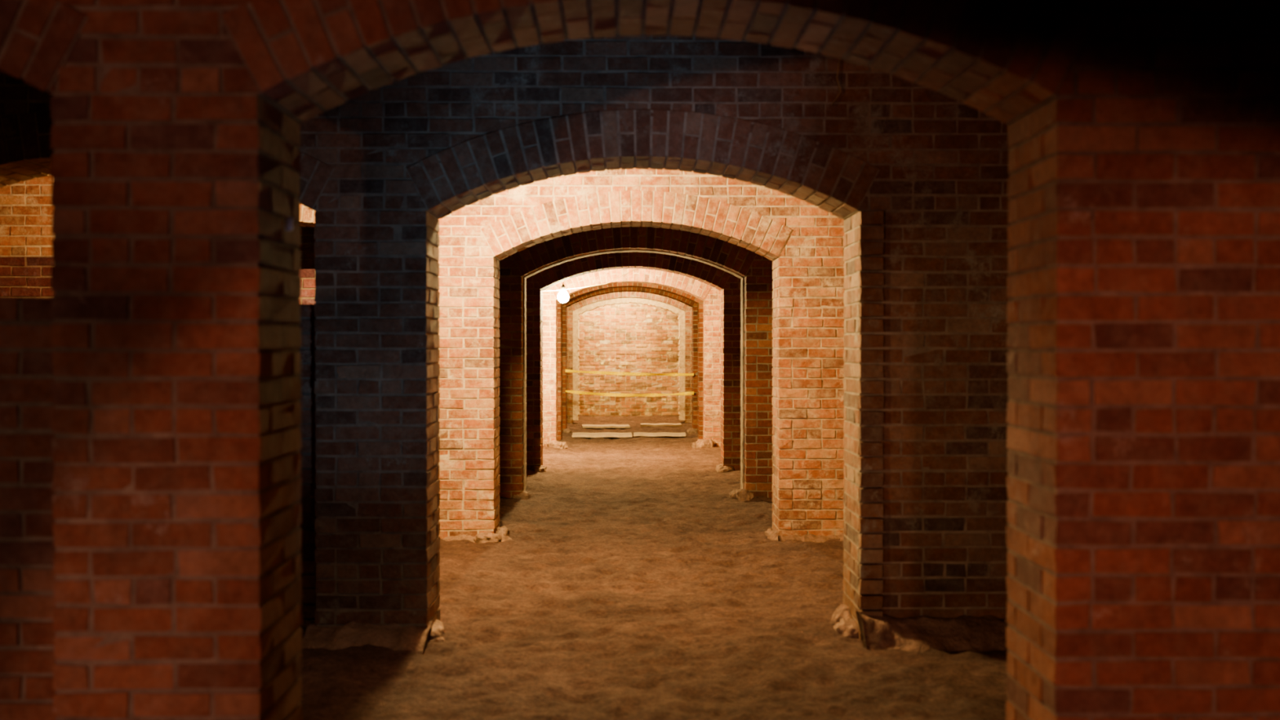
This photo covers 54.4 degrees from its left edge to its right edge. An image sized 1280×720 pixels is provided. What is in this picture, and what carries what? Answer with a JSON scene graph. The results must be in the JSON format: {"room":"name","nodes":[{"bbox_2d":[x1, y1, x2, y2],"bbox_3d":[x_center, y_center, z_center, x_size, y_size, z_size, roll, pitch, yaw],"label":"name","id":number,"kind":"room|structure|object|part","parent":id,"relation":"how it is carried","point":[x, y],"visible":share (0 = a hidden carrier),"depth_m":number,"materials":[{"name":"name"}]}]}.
{"room":"underground passage","nodes":[
{"label":"underground passage","id":0,"kind":"room"},
{"bbox_2d":[577,302,679,417],"bbox_3d":[-0.231,-0.349,24.886,3.600,3.100,0.322,0,1,-1],"label":"wall","id":1,"kind":"structure","parent":0,"point":[630,337],"depth_m":24.75,"materials":[{"name":"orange brick"}]},
{"bbox_2d":[300,414,1008,719],"bbox_3d":[-1.504,1.242,11.195,7.700,0.124,27.600,0,1,-1],"label":"floor","id":2,"kind":"structure","parent":0,"point":[629,583],"depth_m":6.06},
{"bbox_2d":[0,168,844,543],"bbox_3d":[-1.474,-0.178,8.817,7.500,3.100,0.698,0,1,-1],"label":"brick archway","id":3,"kind":"object","parent":2,"relation":"on","point":[803,242],"visible":0.33,"depth_m":8.77,"materials":[{"name":"brick"}]},
{"bbox_2d":[0,34,1008,654],"bbox_3d":[-1.435,-0.143,5.787,7.500,3.104,0.779,0,1,-1],"label":"brick archway","id":4,"kind":"object","parent":2,"relation":"on","point":[917,175],"visible":0.59,"depth_m":5.78,"materials":[{"name":"brick"}]},
{"bbox_2d":[831,58,840,106],"bbox_3d":[0.914,-1.300,5.724,0.039,0.274,0.092,0,1,35],"label":"hanging wire","id":5,"kind":"object","parent":4,"relation":"hanging from","point":[838,59],"visible":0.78,"depth_m":5.70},
{"bbox_2d":[299,226,773,501],"bbox_3d":[-1.756,-0.204,11.297,7.002,3.100,0.494,0,1,-1],"label":"brick archway","id":6,"kind":"object","parent":2,"relation":"on","point":[754,271],"visible":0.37,"depth_m":11.14,"materials":[{"name":"brick"}]},
{"bbox_2d":[572,431,632,437],"bbox_3d":[-0.581,1.148,19.082,0.910,0.038,0.650,0,1,-2],"label":"wooden board","id":7,"kind":"object","parent":2,"relation":"on","point":[578,434],"visible":1,"depth_m":18.86,"materials":[{"name":"beige wood"}]},
{"bbox_2d":[582,424,630,428],"bbox_3d":[-0.583,1.126,21.157,0.800,0.038,0.500,0,1,-4],"label":"wooden board","id":8,"kind":"object","parent":2,"relation":"on","point":[596,426],"visible":1,"depth_m":20.94,"materials":[{"name":"beige wood"}]},
{"bbox_2d":[566,291,692,423],"bbox_3d":[-0.199,-0.322,22.396,3.600,3.100,0.414,0,1,-1],"label":"brick archway","id":9,"kind":"object","parent":2,"relation":"on","point":[684,312],"visible":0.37,"depth_m":22.21,"materials":[{"name":"brick"}]},
{"bbox_2d":[561,287,697,433],"bbox_3d":[-0.165,-0.294,19.751,3.600,3.100,0.505,0,1,-1],"label":"brick archway","id":10,"kind":"object","parent":2,"relation":"on","point":[695,306],"visible":0.2,"depth_m":19.61,"materials":[{"name":"brick"}]},
{"bbox_2d":[564,368,693,376],"bbox_3d":[-0.162,0.199,19.548,2.020,0.111,0.058,0,1,-1],"label":"barrier tape","id":11,"kind":"object","parent":10,"relation":"attached to","point":[566,370],"visible":1,"depth_m":19.54,"materials":[{"name":"yellow plastic"}]},
{"bbox_2d":[565,390,693,396],"bbox_3d":[-0.162,0.526,19.550,2.020,0.103,0.062,0,1,-1],"label":"barrier tape","id":12,"kind":"object","parent":10,"relation":"attached to","point":[566,391],"visible":1,"depth_m":19.54,"materials":[{"name":"yellow plastic"}]},
{"bbox_2d":[557,282,703,439],"bbox_3d":[-0.146,-0.279,18.297,3.600,3.100,0.414,0,1,-1],"label":"brick archway","id":13,"kind":"object","parent":2,"relation":"on","point":[700,344],"visible":0.17,"depth_m":18.11,"materials":[{"name":"brown brick"}]},
{"bbox_2d":[542,268,720,448],"bbox_3d":[-0.129,-0.265,16.951,3.600,3.100,0.506,0,1,-1],"label":"brick archway","id":14,"kind":"object","parent":2,"relation":"on","point":[710,296],"visible":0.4,"depth_m":16.79,"materials":[{"name":"brick"}]},
{"bbox_2d":[526,251,741,472],"bbox_3d":[-0.088,-0.231,13.807,3.600,3.100,0.534,0,1,-1],"label":"brick archway","id":15,"kind":"object","parent":2,"relation":"on","point":[729,285],"visible":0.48,"depth_m":13.67,"materials":[{"name":"brick"}]},
{"bbox_2d":[0,0,1279,719],"bbox_3d":[-1.403,-0.119,3.320,7.500,3.100,0.414,0,1,-1],"label":"brick archway","id":16,"kind":"object","parent":2,"relation":"on","point":[151,456],"visible":1,"depth_m":3.15,"materials":[{"name":"red brick"}]},
{"bbox_2d":[284,216,293,230],"bbox_3d":[-0.938,-0.364,3.325,0.024,0.036,0.024,0,1,-1],"label":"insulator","id":17,"kind":"object","parent":16,"relation":"attached to","point":[288,220],"visible":1,"depth_m":3.32,"materials":[{"name":"ceramic"}]},
{"bbox_2d":[633,431,685,436],"bbox_3d":[0.302,1.147,19.194,0.800,0.038,0.450,0,1,0],"label":"wooden board","id":18,"kind":"object","parent":2,"relation":"on","point":[637,433],"visible":1,"depth_m":18.97,"materials":[{"name":"beige wood"}]},
{"bbox_2d":[640,422,681,426],"bbox_3d":[0.362,1.122,21.520,0.700,0.038,0.400,0,1,-2],"label":"wooden board","id":19,"kind":"object","parent":2,"relation":"on","point":[642,424],"visible":1,"depth_m":21.33,"materials":[{"name":"beige wood"}]},
{"bbox_3d":[-1.506,-1.832,11.313,7.900,0.146,27.900,0,1,-1],"label":"ceiling","id":20,"kind":"structure","parent":0,"visible":0},
{"bbox_2d":[557,281,568,302],"bbox_3d":[-0.943,-1.248,15.277,0.144,1.097,0.144,0,1,-1],"label":"hanging light bulb","id":21,"kind":"object","parent":20,"relation":"hanging from","point":[562,296],"visible":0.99,"depth_m":15.24,"materials":[{"name":"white glass"}]},
{"bbox_3d":[-0.943,-0.782,15.282,0.144,0.164,0.144,0,1,-1],"label":"bulb glass","id":22,"kind":"part","parent":21,"relation":"part of","materials":[{"name":"beige glass"}]},
{"bbox_2d":[542,268,636,291],"bbox_3d":[-0.650,-1.292,15.377,2.497,0.996,0.088,0,1,2],"label":"cord","id":23,"kind":"object","parent":20,"relation":"hanging from","point":[635,268],"visible":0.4,"depth_m":15.40,"materials":[{"name":"black"}]}
]}

